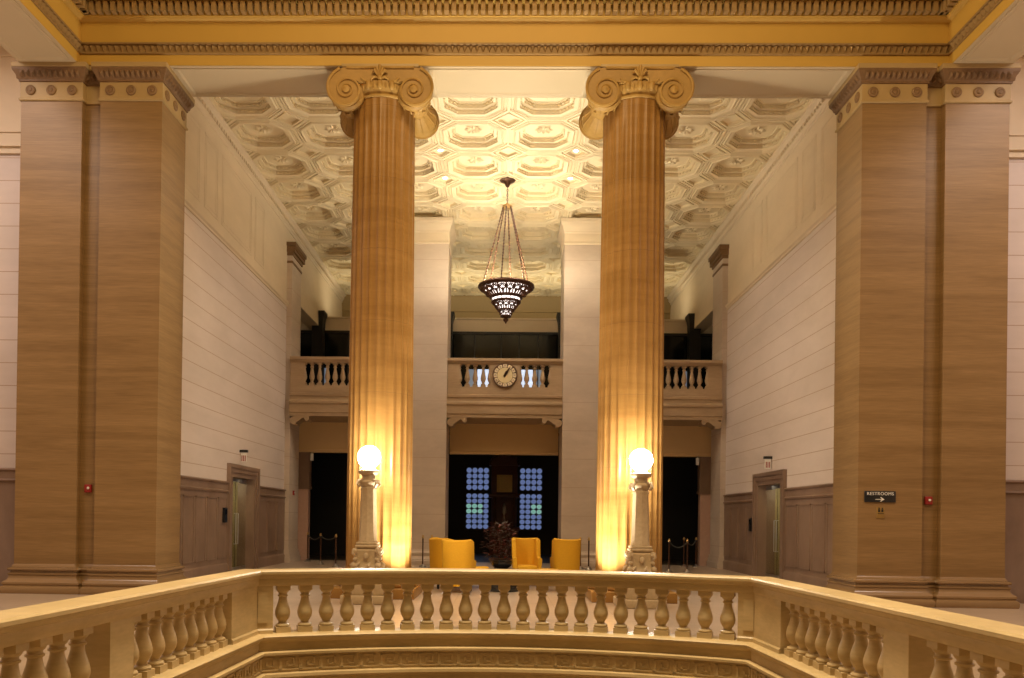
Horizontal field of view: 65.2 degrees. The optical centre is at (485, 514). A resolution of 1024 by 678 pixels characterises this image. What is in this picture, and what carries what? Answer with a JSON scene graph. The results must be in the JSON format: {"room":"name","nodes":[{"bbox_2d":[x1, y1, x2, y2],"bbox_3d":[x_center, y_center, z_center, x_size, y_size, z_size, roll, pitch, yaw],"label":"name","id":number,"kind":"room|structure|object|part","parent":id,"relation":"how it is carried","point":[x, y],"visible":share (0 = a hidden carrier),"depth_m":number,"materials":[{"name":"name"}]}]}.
{"room":"grand building lobby","nodes":[
{"label":"grand building lobby","id":0,"kind":"room"},
{"bbox_2d":[0,45,20,585],"bbox_3d":[-10.075,-4.609,16.588,5.400,12.200,0.480,1,0,1],"label":"wall","id":1,"kind":"structure","parent":0,"point":[10,106],"depth_m":16.42,"materials":[{"name":"stone"}]},
{"bbox_2d":[0,0,1023,98],"bbox_3d":[0.296,-9.799,6.731,18.840,2.435,19.378,1,0,1],"label":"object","id":2,"kind":"structure","parent":1,"relation":"attached to","point":[215,48],"depth_m":15.22,"materials":[{"name":"stone"}]},
{"bbox_3d":[0.327,-8.926,6.181,16.686,0.215,18.288,1,0,1],"label":"moulding","id":3,"kind":"part","parent":2,"relation":"part of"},
{"bbox_2d":[179,97,345,577],"bbox_3d":[-6.817,-4.268,26.093,0.700,11.690,19.100,1,0,1],"label":"wall","id":4,"kind":"structure","parent":0,"point":[237,229],"depth_m":21.07,"materials":[{"name":"stone"}]},
{"bbox_2d":[222,508,227,521],"bbox_3d":[-6.763,0.004,20.741,0.066,0.380,0.200,1,0,1],"label":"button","id":5,"kind":"object","parent":4,"relation":"attached to","point":[225,510],"visible":1,"depth_m":20.66,"materials":[{"name":"black plastic"}]},
{"bbox_2d":[227,463,259,571],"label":"door","id":6,"kind":"structure","parent":4,"relation":"in","point":[243,516],"depth_m":22.90,"materials":[{"name":"metal"}]},
{"bbox_3d":[-6.999,0.268,22.784,0.042,2.565,0.925,1,0,1],"label":"rail","id":7,"kind":"part","parent":6,"relation":"part of","materials":[{"name":"metal"}]},
{"bbox_2d":[239,450,247,461],"bbox_3d":[-6.673,-1.619,22.047,0.220,0.340,0.080,1,0,1],"label":"sign","id":8,"kind":"object","parent":4,"relation":"attached to","point":[243,452],"visible":1,"depth_m":22.03,"materials":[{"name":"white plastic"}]},
{"bbox_3d":[-6.674,-1.584,22.047,0.160,0.270,0.024,1,0,1],"label":"white panel","id":9,"kind":"part","parent":8,"relation":"part of","materials":[{"name":"plastic"}]},
{"bbox_3d":[-6.496,-9.649,26.112,0.200,0.360,19.100,1,0,1],"label":"cornice","id":10,"kind":"part","parent":4,"relation":"part of","materials":[{"name":"paint"}]},
{"bbox_2d":[284,242,306,562],"bbox_3d":[-6.497,-3.724,27.164,0.310,10.620,1.460,1,0,1],"label":"pilaster","id":11,"kind":"object","parent":4,"relation":"attached to","point":[296,258],"visible":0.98,"depth_m":26.74,"materials":[{"name":"stone"}]},
{"bbox_3d":[-6.432,-8.698,27.187,0.310,0.670,1.460,1,0,1],"label":"crown moulding","id":12,"kind":"part","parent":11,"relation":"part of","materials":[{"name":"stone"}]},
{"bbox_2d":[207,647,783,677],"bbox_3d":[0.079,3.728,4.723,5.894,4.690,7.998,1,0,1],"label":"molding","id":13,"kind":"structure","parent":0,"point":[377,662],"depth_m":8.32,"materials":[{"name":"stone"}]},
{"bbox_2d":[449,432,558,452],"bbox_3d":[0.714,-2.847,31.896,19.200,0.100,7.180,1,0,1],"label":"trim","id":14,"kind":"structure","parent":0,"point":[449,432],"depth_m":31.08,"materials":[{"name":"brown wood"}]},
{"bbox_2d":[299,422,710,456],"bbox_3d":[0.636,-2.680,28.136,14.560,1.130,0.340,1,0,1],"label":"wall header","id":15,"kind":"structure","parent":0,"point":[314,437],"depth_m":28.01,"materials":[{"name":"paint"}]},
{"bbox_2d":[310,453,313,460],"bbox_3d":[-6.096,-2.054,28.039,0.100,0.300,0.060,1,0,1],"label":"fitting","id":16,"kind":"object","parent":15,"relation":"hanging from","point":[311,454],"visible":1,"depth_m":28.01,"materials":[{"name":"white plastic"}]},
{"bbox_2d":[289,356,348,425],"bbox_3d":[-4.438,-4.074,28.595,4.000,2.236,4.640,1,0,1],"label":"balcony","id":17,"kind":"object","parent":15,"relation":"attached to","point":[310,403],"visible":0.52,"depth_m":26.41,"materials":[{"name":"stone"}]},
{"bbox_3d":[-4.467,-5.114,26.485,4.000,0.177,0.310,1,0,1],"label":"handrail","id":18,"kind":"part","parent":17,"relation":"part of","materials":[{"name":"stone"}]},
{"bbox_2d":[447,358,562,428],"bbox_3d":[0.660,-4.008,28.492,3.790,2.236,4.640,1,0,1],"label":"balcony","id":19,"kind":"object","parent":15,"relation":"attached to","point":[491,404],"visible":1,"depth_m":26.28,"materials":[{"name":"stone"}]},
{"bbox_2d":[492,363,517,387],"bbox_3d":[0.623,-4.584,26.272,0.830,0.830,0.085,1,0,1],"label":"round clock","id":20,"kind":"object","parent":19,"relation":"attached to","point":[504,375],"visible":1,"depth_m":26.25,"materials":[{"name":"brown metal"}]},
{"bbox_3d":[0.631,-5.047,26.382,3.790,0.177,0.310,1,0,1],"label":"handrail","id":21,"kind":"part","parent":19,"relation":"part of","materials":[{"name":"stone"}]},
{"bbox_2d":[663,360,722,430],"bbox_3d":[5.759,-3.941,28.389,4.000,2.236,4.640,1,0,1],"label":"balcony","id":22,"kind":"object","parent":15,"relation":"attached to","point":[699,407],"visible":0.43,"depth_m":26.16,"materials":[{"name":"stone"}]},
{"bbox_3d":[5.730,-4.980,26.279,4.000,0.177,0.310,1,0,1],"label":"handrail","id":23,"kind":"part","parent":22,"relation":"part of","materials":[{"name":"stone"}]},
{"bbox_2d":[300,311,712,560],"bbox_3d":[0.714,-2.797,31.946,19.200,9.000,7.480,1,0,1],"label":"wall","id":24,"kind":"structure","parent":0,"point":[328,493],"depth_m":31.74,"materials":[{"name":"black wood"}]},
{"bbox_2d":[297,489,309,559],"bbox_3d":[-6.473,0.317,28.285,0.420,2.550,0.300,1,0,1],"label":"trim","id":25,"kind":"structure","parent":24,"relation":"attached to","point":[303,494],"depth_m":28.14,"materials":[{"name":"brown wood"}]},
{"bbox_2d":[298,452,311,488],"bbox_3d":[-6.418,-1.558,28.268,0.480,1.300,0.350,1,0,1],"label":"trim","id":26,"kind":"structure","parent":24,"relation":"attached to","point":[304,479],"depth_m":28.14,"materials":[{"name":"wood"}]},
{"bbox_2d":[464,466,490,530],"bbox_3d":[-0.378,-0.736,35.434,1.170,2.880,0.110,1,0,1],"label":"window","id":27,"kind":"structure","parent":24,"relation":"in","point":[477,479],"depth_m":35.43,"materials":[{"name":"blue glass"}]},
{"bbox_2d":[300,317,711,388],"bbox_3d":[0.750,-5.828,31.740,19.200,3.860,0.560,1,0,1],"label":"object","id":28,"kind":"structure","parent":24,"relation":"in","point":[538,345],"depth_m":31.54,"materials":[{"name":"black paint"}]},
{"bbox_2d":[311,310,327,384],"bbox_3d":[-6.587,-6.021,31.368,0.580,3.850,0.580,1,0,1],"label":"post","id":29,"kind":"object","parent":28,"relation":"attached to","point":[318,331],"visible":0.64,"depth_m":31.16,"materials":[{"name":"black paint"}]},
{"bbox_2d":[450,311,454,357],"bbox_3d":[-1.539,-5.955,31.266,0.580,3.850,0.580,1,0,1],"label":"post","id":30,"kind":"object","parent":28,"relation":"attached to","point":[452,312],"visible":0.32,"depth_m":31.05,"materials":[{"name":"black paint"}]},
{"bbox_3d":[0.748,-5.284,31.501,2.180,0.870,0.028,1,0,1],"label":"daylit pane","id":31,"kind":"part","parent":28,"relation":"part of","materials":[{"name":"blue"}]},
{"bbox_3d":[0.747,-5.209,31.500,14.580,1.020,0.028,1,0,1],"label":"dim pane","id":32,"kind":"part","parent":28,"relation":"part of","materials":[{"name":"blue"}]},
{"bbox_2d":[556,312,560,358],"bbox_3d":[3.020,-5.895,31.174,0.580,3.850,0.580,1,0,1],"label":"post","id":33,"kind":"object","parent":28,"relation":"attached to","point":[558,316],"visible":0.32,"depth_m":30.97,"materials":[{"name":"black paint"}]},
{"bbox_2d":[685,313,700,388],"bbox_3d":[8.068,-5.829,31.072,0.580,3.850,0.580,1,0,1],"label":"post","id":34,"kind":"object","parent":28,"relation":"attached to","point":[693,335],"visible":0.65,"depth_m":30.87,"materials":[{"name":"black paint"}]},
{"bbox_2d":[517,466,543,531],"bbox_3d":[1.982,-0.705,35.386,1.150,2.880,0.110,1,0,1],"label":"window","id":35,"kind":"structure","parent":24,"relation":"in","point":[530,478],"depth_m":35.38,"materials":[{"name":"blue glass"}]},
{"bbox_2d":[697,494,710,565],"bbox_3d":[7.663,0.502,27.999,0.420,2.550,0.300,1,0,1],"label":"trim","id":36,"kind":"structure","parent":24,"relation":"attached to","point":[704,500],"depth_m":27.85,"materials":[{"name":"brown wood"}]},
{"bbox_2d":[697,457,710,493],"bbox_3d":[7.657,-1.373,27.983,0.480,1.300,0.350,1,0,1],"label":"trim","id":37,"kind":"structure","parent":24,"relation":"attached to","point":[704,467],"depth_m":27.86,"materials":[{"name":"wood"}]},
{"bbox_2d":[342,295,670,318],"bbox_3d":[0.840,-6.825,35.553,19.200,6.490,0.500,1,0,1],"label":"wall","id":38,"kind":"structure","parent":0,"point":[464,306],"depth_m":35.44,"materials":[{"name":"paint"}]},
{"bbox_2d":[209,97,813,296],"bbox_3d":[0.684,-9.815,25.894,15.500,0.240,20.190,1,0,1],"label":"ceiling","id":39,"kind":"structure","parent":0,"point":[300,146],"depth_m":22.82,"materials":[{"name":"paint"}]},
{"bbox_2d":[478,177,534,323],"bbox_3d":[0.603,-7.698,23.259,1.650,4.260,1.650,1,0,1],"label":"chandelier","id":40,"kind":"object","parent":39,"relation":"hanging from","point":[506,294],"visible":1,"depth_m":22.98,"materials":[{"name":"brown metal"}]},
{"bbox_3d":[0.212,-7.809,23.141,0.607,2.297,0.054,1,0,-17],"label":"suspension rod","id":41,"kind":"part","parent":40,"relation":"part of","materials":[{"name":"brown metal"}]},
{"bbox_3d":[0.305,-7.806,23.540,0.607,2.297,0.054,1,0,43],"label":"suspension rod","id":42,"kind":"part","parent":40,"relation":"part of","materials":[{"name":"brown metal"}]},
{"bbox_3d":[0.511,-7.806,22.861,0.054,2.297,0.607,1,0,13],"label":"suspension rod","id":43,"kind":"part","parent":40,"relation":"part of","materials":[{"name":"brown metal"}]},
{"bbox_3d":[0.583,-6.173,23.253,1.500,0.850,1.500,1,0,1],"label":"lamp shade","id":44,"kind":"part","parent":40,"relation":"part of","materials":[{"name":"beige"}]},
{"bbox_3d":[0.698,-7.800,23.659,0.054,2.297,0.607,1,0,13],"label":"suspension rod","id":45,"kind":"part","parent":40,"relation":"part of","materials":[{"name":"brown metal"}]},
{"bbox_3d":[0.903,-7.800,22.980,0.607,2.297,0.054,1,0,43],"label":"suspension rod","id":46,"kind":"part","parent":40,"relation":"part of","materials":[{"name":"brown metal"}]},
{"bbox_3d":[0.997,-7.797,23.379,0.607,2.297,0.054,1,0,-17],"label":"suspension rod","id":47,"kind":"part","parent":40,"relation":"part of","materials":[{"name":"brown metal"}]},
{"bbox_2d":[0,553,1023,677],"bbox_3d":[0.327,1.750,15.729,26.000,0.250,39.480,1,0,1],"label":"floor","id":48,"kind":"structure","parent":0,"point":[7,600],"depth_m":14.16,"materials":[{"name":"stone"}]},
{"bbox_2d":[0,62,194,594],"bbox_3d":[-7.655,-3.579,15.985,3.106,10.200,1.496,1,0,1],"label":"stone pier","id":49,"kind":"object","parent":48,"relation":"on","point":[101,271],"visible":0.99,"depth_m":15.42,"materials":[{"name":"stone"}]},
{"bbox_2d":[84,484,91,492],"bbox_3d":[-7.720,-0.512,15.516,0.139,0.156,0.071,1,0,1],"label":"fire alarm","id":50,"kind":"object","parent":49,"relation":"attached to","point":[87,487],"visible":1,"depth_m":15.50,"materials":[{"name":"red plastic"}]},
{"bbox_3d":[-7.591,-8.459,16.002,3.020,0.240,1.400,1,0,1],"label":"crown moulding","id":51,"kind":"part","parent":49,"relation":"part of","materials":[{"name":"stone"}]},
{"bbox_2d":[304,532,310,561],"bbox_3d":[-6.092,1.083,27.323,0.240,1.020,0.240,1,0,1],"label":"stanchion","id":52,"kind":"object","parent":48,"relation":"on","point":[307,559],"visible":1,"depth_m":27.30,"materials":[{"name":"metal"}]},
{"bbox_2d":[317,533,323,564],"bbox_3d":[-5.314,1.086,25.707,0.240,1.020,0.240,1,0,1],"label":"stanchion","id":53,"kind":"object","parent":48,"relation":"on","point":[320,535],"visible":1,"depth_m":25.68,"materials":[{"name":"metal"}]},
{"bbox_2d":[332,534,339,566],"bbox_3d":[-4.635,1.090,24.693,0.240,1.020,0.240,1,0,1],"label":"stanchion","id":54,"kind":"object","parent":48,"relation":"on","point":[335,564],"visible":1,"depth_m":24.67,"materials":[{"name":"metal"}]},
{"bbox_3d":[-4.635,1.095,24.693,0.044,0.850,0.044,1,0,1],"label":"post","id":55,"kind":"part","parent":54,"relation":"part of","materials":[{"name":"brown metal"}]},
{"bbox_2d":[340,446,392,604],"bbox_3d":[-2.133,0.167,14.485,0.840,2.840,0.760,1,0,1],"label":"globe lamp","id":56,"kind":"object","parent":48,"relation":"on","point":[367,553],"visible":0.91,"depth_m":14.34,"materials":[{"name":"stone"}]},
{"bbox_3d":[-2.117,-1.048,14.491,0.410,0.410,0.410,1,0,1],"label":"globe","id":57,"kind":"part","parent":56,"relation":"part of","materials":[{"name":"beige glass"}]},
{"bbox_2d":[326,64,438,599],"bbox_3d":[-2.071,-3.504,15.902,2.057,10.196,1.600,1,0,1],"label":"fluted column","id":58,"kind":"structure","parent":48,"relation":"on","point":[383,108],"depth_m":15.37,"materials":[{"name":"stone"}]},
{"bbox_2d":[419,535,425,566],"bbox_3d":[-1.978,1.127,25.040,0.240,1.020,0.240,1,0,1],"label":"stanchion","id":59,"kind":"object","parent":48,"relation":"on","point":[422,564],"visible":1,"depth_m":25.02,"materials":[{"name":"metal"}]},
{"bbox_3d":[-1.978,1.132,25.040,0.044,0.850,0.044,1,0,1],"label":"post","id":60,"kind":"part","parent":59,"relation":"part of","materials":[{"name":"brown metal"}]},
{"bbox_2d":[411,217,455,564],"bbox_3d":[-1.865,-4.043,27.013,1.490,11.380,1.800,1,0,1],"label":"pier","id":61,"kind":"object","parent":48,"relation":"on","point":[434,237],"visible":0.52,"depth_m":26.26,"materials":[{"name":"stone"}]},
{"bbox_3d":[-1.793,-9.528,27.037,1.470,0.410,1.780,1,0,1],"label":"crown moulding","id":62,"kind":"part","parent":61,"relation":"part of","materials":[{"name":"stone"}]},
{"bbox_2d":[429,537,452,588],"bbox_3d":[-0.872,1.061,17.777,0.772,1.115,0.673,1,0,-25],"label":"wingback chair","id":63,"kind":"object","parent":48,"relation":"on","point":[435,543],"visible":0.31,"depth_m":17.46,"materials":[{"name":"yellow fabric"}]},
{"bbox_2d":[442,539,475,590],"bbox_3d":[-0.590,1.060,16.784,0.673,1.115,0.772,1,0,8],"label":"wingback chair","id":64,"kind":"object","parent":48,"relation":"on","point":[455,553],"visible":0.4,"depth_m":16.44,"materials":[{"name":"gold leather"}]},
{"bbox_2d":[476,566,488,568],"bbox_3d":[-0.184,1.393,17.951,0.500,0.470,0.400,1,0,-5],"label":"ottoman","id":65,"kind":"object","parent":48,"relation":"on","point":[477,567],"visible":0.07,"depth_m":17.78,"materials":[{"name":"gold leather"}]},
{"bbox_2d":[479,521,516,567],"bbox_3d":[0.370,0.906,20.986,1.136,1.486,1.078,1,0,1],"label":"potted plant","id":66,"kind":"object","parent":48,"relation":"on","point":[504,524],"visible":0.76,"depth_m":20.91,"materials":[{"name":"red plant"}]},
{"bbox_3d":[0.390,0.850,20.998,0.050,0.801,0.050,1,0,1],"label":"stem","id":67,"kind":"part","parent":66,"relation":"part of","materials":[{"name":"brown plant"}]},
{"bbox_2d":[488,568,517,591],"bbox_3d":[0.341,1.402,17.190,0.840,0.460,0.840,1,0,1],"label":"coffee table","id":68,"kind":"object","parent":48,"relation":"on","point":[494,588],"visible":0.17,"depth_m":16.93,"materials":[{"name":"black paint"}]},
{"bbox_2d":[492,559,512,568],"bbox_3d":[0.345,1.069,17.192,0.450,0.205,0.450,1,0,1],"label":"bowl","id":69,"kind":"object","parent":68,"relation":"on","point":[497,563],"visible":0.92,"depth_m":17.02,"materials":[{"name":"black ceramic"}]},
{"bbox_2d":[488,455,519,554],"bbox_3d":[0.782,-0.450,34.359,1.360,4.330,0.829,1,0,1],"label":"tall cabinet","id":70,"kind":"object","parent":48,"relation":"on","point":[503,495],"visible":0.69,"depth_m":34.05,"materials":[{"name":"brown wood"}]},
{"bbox_3d":[0.351,-0.122,34.041,0.160,1.260,0.160,1,0,1],"label":"twisted post","id":71,"kind":"part","parent":70,"relation":"part of","materials":[{"name":"brown wood"}]},
{"bbox_3d":[0.788,-1.336,34.078,0.660,0.740,0.080,1,0,1],"label":"gilt panel","id":72,"kind":"part","parent":70,"relation":"part of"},
{"bbox_3d":[1.191,-0.111,34.024,0.160,1.260,0.160,1,0,1],"label":"twisted post","id":73,"kind":"part","parent":70,"relation":"part of","materials":[{"name":"brown wood"}]},
{"bbox_2d":[0,568,1023,677],"bbox_3d":[0.114,1.063,4.758,5.984,0.980,8.042,1,0,1],"label":"stone balustrade","id":74,"kind":"object","parent":48,"relation":"on","point":[201,626],"visible":1,"depth_m":7.24,"materials":[{"name":"stone"}]},
{"bbox_3d":[-2.245,0.932,8.042,0.100,0.310,0.016,1,0,-24],"label":"panel","id":75,"kind":"part","parent":74,"relation":"part of","materials":[{"name":"stone"}]},
{"bbox_3d":[2.607,0.995,7.944,0.100,0.310,0.016,1,0,27],"label":"panel","id":76,"kind":"part","parent":74,"relation":"part of","materials":[{"name":"stone"}]},
{"bbox_2d":[511,537,541,568],"bbox_3d":[0.928,1.089,18.706,0.673,1.115,0.772,1,0,-5],"label":"wingback chair","id":77,"kind":"object","parent":48,"relation":"on","point":[525,551],"visible":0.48,"depth_m":18.93,"materials":[{"name":"gold leather"}]},
{"bbox_2d":[517,564,537,568],"bbox_3d":[0.931,1.236,18.650,0.470,0.140,0.660,1,0,-5],"label":"cushion","id":78,"kind":"object","parent":77,"relation":"on","point":[519,566],"depth_m":18.35,"materials":[{"name":"yellow fabric"}]},
{"bbox_2d":[537,568,558,569],"bbox_3d":[1.346,1.411,17.420,0.500,0.470,0.400,1,0,4],"label":"ottoman","id":79,"kind":"object","parent":48,"relation":"on","point":[538,568],"visible":0.18,"depth_m":17.26,"materials":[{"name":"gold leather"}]},
{"bbox_2d":[550,538,580,569],"bbox_3d":[1.869,1.101,18.685,0.673,1.115,0.772,1,0,-2],"label":"wingback chair","id":80,"kind":"object","parent":48,"relation":"on","point":[566,553],"visible":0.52,"depth_m":18.34,"materials":[{"name":"gold leather"}]},
{"bbox_2d":[557,218,600,567],"bbox_3d":[3.124,-3.978,26.912,1.490,11.380,1.800,1,0,1],"label":"pier","id":81,"kind":"object","parent":48,"relation":"on","point":[579,239],"visible":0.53,"depth_m":26.16,"materials":[{"name":"stone"}]},
{"bbox_3d":[3.196,-9.463,26.936,1.470,0.410,1.780,1,0,1],"label":"crown moulding","id":82,"kind":"part","parent":81,"relation":"part of","materials":[{"name":"stone"}]},
{"bbox_2d":[585,537,591,569],"bbox_3d":[3.201,1.195,24.935,0.240,1.020,0.240,1,0,1],"label":"stanchion","id":83,"kind":"object","parent":48,"relation":"on","point":[588,539],"visible":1,"depth_m":24.92,"materials":[{"name":"metal"}]},
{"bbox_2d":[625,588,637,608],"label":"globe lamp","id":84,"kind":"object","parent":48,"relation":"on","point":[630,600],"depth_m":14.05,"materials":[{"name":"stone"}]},
{"bbox_2d":[579,64,694,603],"bbox_3d":[2.867,-3.439,15.802,2.057,10.196,1.600,1,0,1],"label":"fluted column","id":85,"kind":"structure","parent":48,"relation":"on","point":[634,108],"depth_m":15.27,"materials":[{"name":"stone"}]},
{"bbox_2d":[623,449,656,572],"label":"globe lamp","id":86,"kind":"object","parent":48,"relation":"on","point":[640,555],"depth_m":14.25,"materials":[{"name":"stone"}]},
{"bbox_3d":[2.791,-0.984,14.392,0.410,0.410,0.410,1,0,1],"label":"globe","id":87,"kind":"part","parent":86,"relation":"part of","materials":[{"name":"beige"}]},
{"bbox_2d":[645,589,657,608],"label":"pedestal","id":88,"kind":"object","parent":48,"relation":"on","point":[651,600],"depth_m":14.05,"materials":[{"name":"stone"}]},
{"bbox_2d":[665,539,672,571],"bbox_3d":[5.558,1.223,24.288,0.240,1.020,0.240,1,0,1],"label":"stanchion","id":89,"kind":"object","parent":48,"relation":"on","point":[669,540],"visible":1,"depth_m":24.27,"materials":[{"name":"metal"}]},
{"bbox_3d":[5.558,1.228,24.287,0.044,0.850,0.044,1,0,1],"label":"post","id":90,"kind":"part","parent":89,"relation":"part of","materials":[{"name":"brown metal"}]},
{"bbox_2d":[680,537,685,566],"bbox_3d":[6.694,1.250,27.065,0.240,1.020,0.240,1,0,1],"label":"stanchion","id":91,"kind":"object","parent":48,"relation":"on","point":[683,565],"visible":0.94,"depth_m":27.05,"materials":[{"name":"metal"}]},
{"bbox_3d":[6.694,1.255,27.065,0.044,0.850,0.044,1,0,1],"label":"post","id":92,"kind":"part","parent":91,"relation":"part of","materials":[{"name":"brown metal"}]},
{"bbox_2d":[683,539,690,571],"bbox_3d":[6.108,1.230,24.276,0.240,1.020,0.240,1,0,1],"label":"stanchion","id":93,"kind":"object","parent":48,"relation":"on","point":[687,540],"visible":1,"depth_m":24.26,"materials":[{"name":"metal"}]},
{"bbox_3d":[6.108,1.235,24.276,0.044,0.850,0.044,1,0,1],"label":"post","id":94,"kind":"part","parent":93,"relation":"part of","materials":[{"name":"brown metal"}]},
{"bbox_2d":[692,537,698,566],"bbox_3d":[7.104,1.256,27.057,0.240,1.020,0.240,1,0,1],"label":"stanchion","id":95,"kind":"object","parent":48,"relation":"on","point":[695,565],"visible":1,"depth_m":27.04,"materials":[{"name":"metal"}]},
{"bbox_3d":[7.104,1.261,27.057,0.044,0.850,0.044,1,0,1],"label":"post","id":96,"kind":"part","parent":95,"relation":"part of","materials":[{"name":"brown metal"}]},
{"bbox_2d":[825,63,1020,608],"bbox_3d":[8.450,-3.368,15.659,3.106,10.200,1.496,1,0,1],"label":"stone pier","id":97,"kind":"object","parent":48,"relation":"on","point":[921,282],"visible":0.98,"depth_m":15.09,"materials":[{"name":"stone"}]},
{"bbox_2d":[864,491,895,501],"bbox_3d":[7.428,-0.344,15.080,0.580,0.210,0.031,1,0,1],"label":"restroom sign","id":98,"kind":"object","parent":97,"relation":"attached to","point":[869,496],"visible":1,"depth_m":15.07,"materials":[{"name":"black plastic"}]},
{"bbox_2d":[876,507,884,517],"bbox_3d":[7.439,-0.041,15.084,0.150,0.215,0.019,1,0,1],"label":"wall plaque","id":99,"kind":"object","parent":97,"relation":"attached to","point":[880,511],"visible":1,"depth_m":15.08,"materials":[{"name":"gold metal"}]},
{"bbox_3d":[8.514,-8.248,15.676,3.020,0.240,1.400,1,0,1],"label":"crown moulding","id":100,"kind":"part","parent":97,"relation":"part of","materials":[{"name":"stone"}]},
{"bbox_2d":[924,496,932,504],"bbox_3d":[8.405,-0.271,15.190,0.139,0.156,0.071,1,0,1],"label":"fire alarm","id":101,"kind":"object","parent":97,"relation":"attached to","point":[927,500],"visible":1,"depth_m":15.18,"materials":[{"name":"red plastic"}]},
{"bbox_2d":[667,98,836,586],"bbox_3d":[8.039,-4.073,25.793,0.700,11.690,19.100,1,0,1],"label":"wall","id":102,"kind":"structure","parent":0,"point":[780,234],"depth_m":20.79,"materials":[{"name":"stone"}]},
{"bbox_2d":[707,244,728,568],"bbox_3d":[7.748,-3.537,26.877,0.310,10.620,1.460,1,0,1],"label":"pilaster","id":103,"kind":"object","parent":102,"relation":"attached to","point":[718,260],"visible":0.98,"depth_m":26.43,"materials":[{"name":"stone"}]},
{"bbox_3d":[7.814,-8.512,26.899,0.310,0.670,1.460,1,0,1],"label":"crown moulding","id":104,"kind":"part","parent":103,"relation":"part of","materials":[{"name":"stone"}]},
{"bbox_3d":[7.860,-9.461,25.822,0.200,0.360,19.100,1,0,1],"label":"cornice","id":105,"kind":"part","parent":102,"relation":"part of","materials":[{"name":"paint"}]},
{"bbox_2d":[749,518,751,530],"bbox_3d":[7.713,0.287,23.318,0.066,0.380,0.200,1,0,1],"label":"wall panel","id":106,"kind":"object","parent":102,"relation":"attached to","point":[750,519],"visible":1,"depth_m":23.24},
{"bbox_2d":[763,456,771,468],"bbox_3d":[7.662,-1.421,21.757,0.220,0.340,0.080,1,0,1],"label":"sign","id":107,"kind":"object","parent":102,"relation":"attached to","point":[767,458],"visible":1,"depth_m":21.74,"materials":[{"name":"white plastic"}]},
{"bbox_3d":[7.662,-1.386,21.757,0.160,0.270,0.024,1,0,1],"label":"white panel","id":108,"kind":"part","parent":107,"relation":"part of","materials":[{"name":"plastic"}]},
{"bbox_2d":[751,469,786,578],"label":"door","id":109,"kind":"structure","parent":102,"relation":"in","point":[768,492],"depth_m":22.42,"materials":[{"name":"metal"}]},
{"bbox_3d":[7.965,0.463,22.294,0.042,2.565,0.900,1,0,1],"label":"rail","id":110,"kind":"part","parent":109,"relation":"part of","materials":[{"name":"metal"}]},
{"bbox_2d":[1005,55,1023,603],"bbox_3d":[10.918,-4.334,16.164,5.400,12.200,0.480,1,0,1],"label":"wall","id":111,"kind":"structure","parent":0,"point":[1014,506],"depth_m":16.00,"materials":[{"name":"stone"}]}
]}

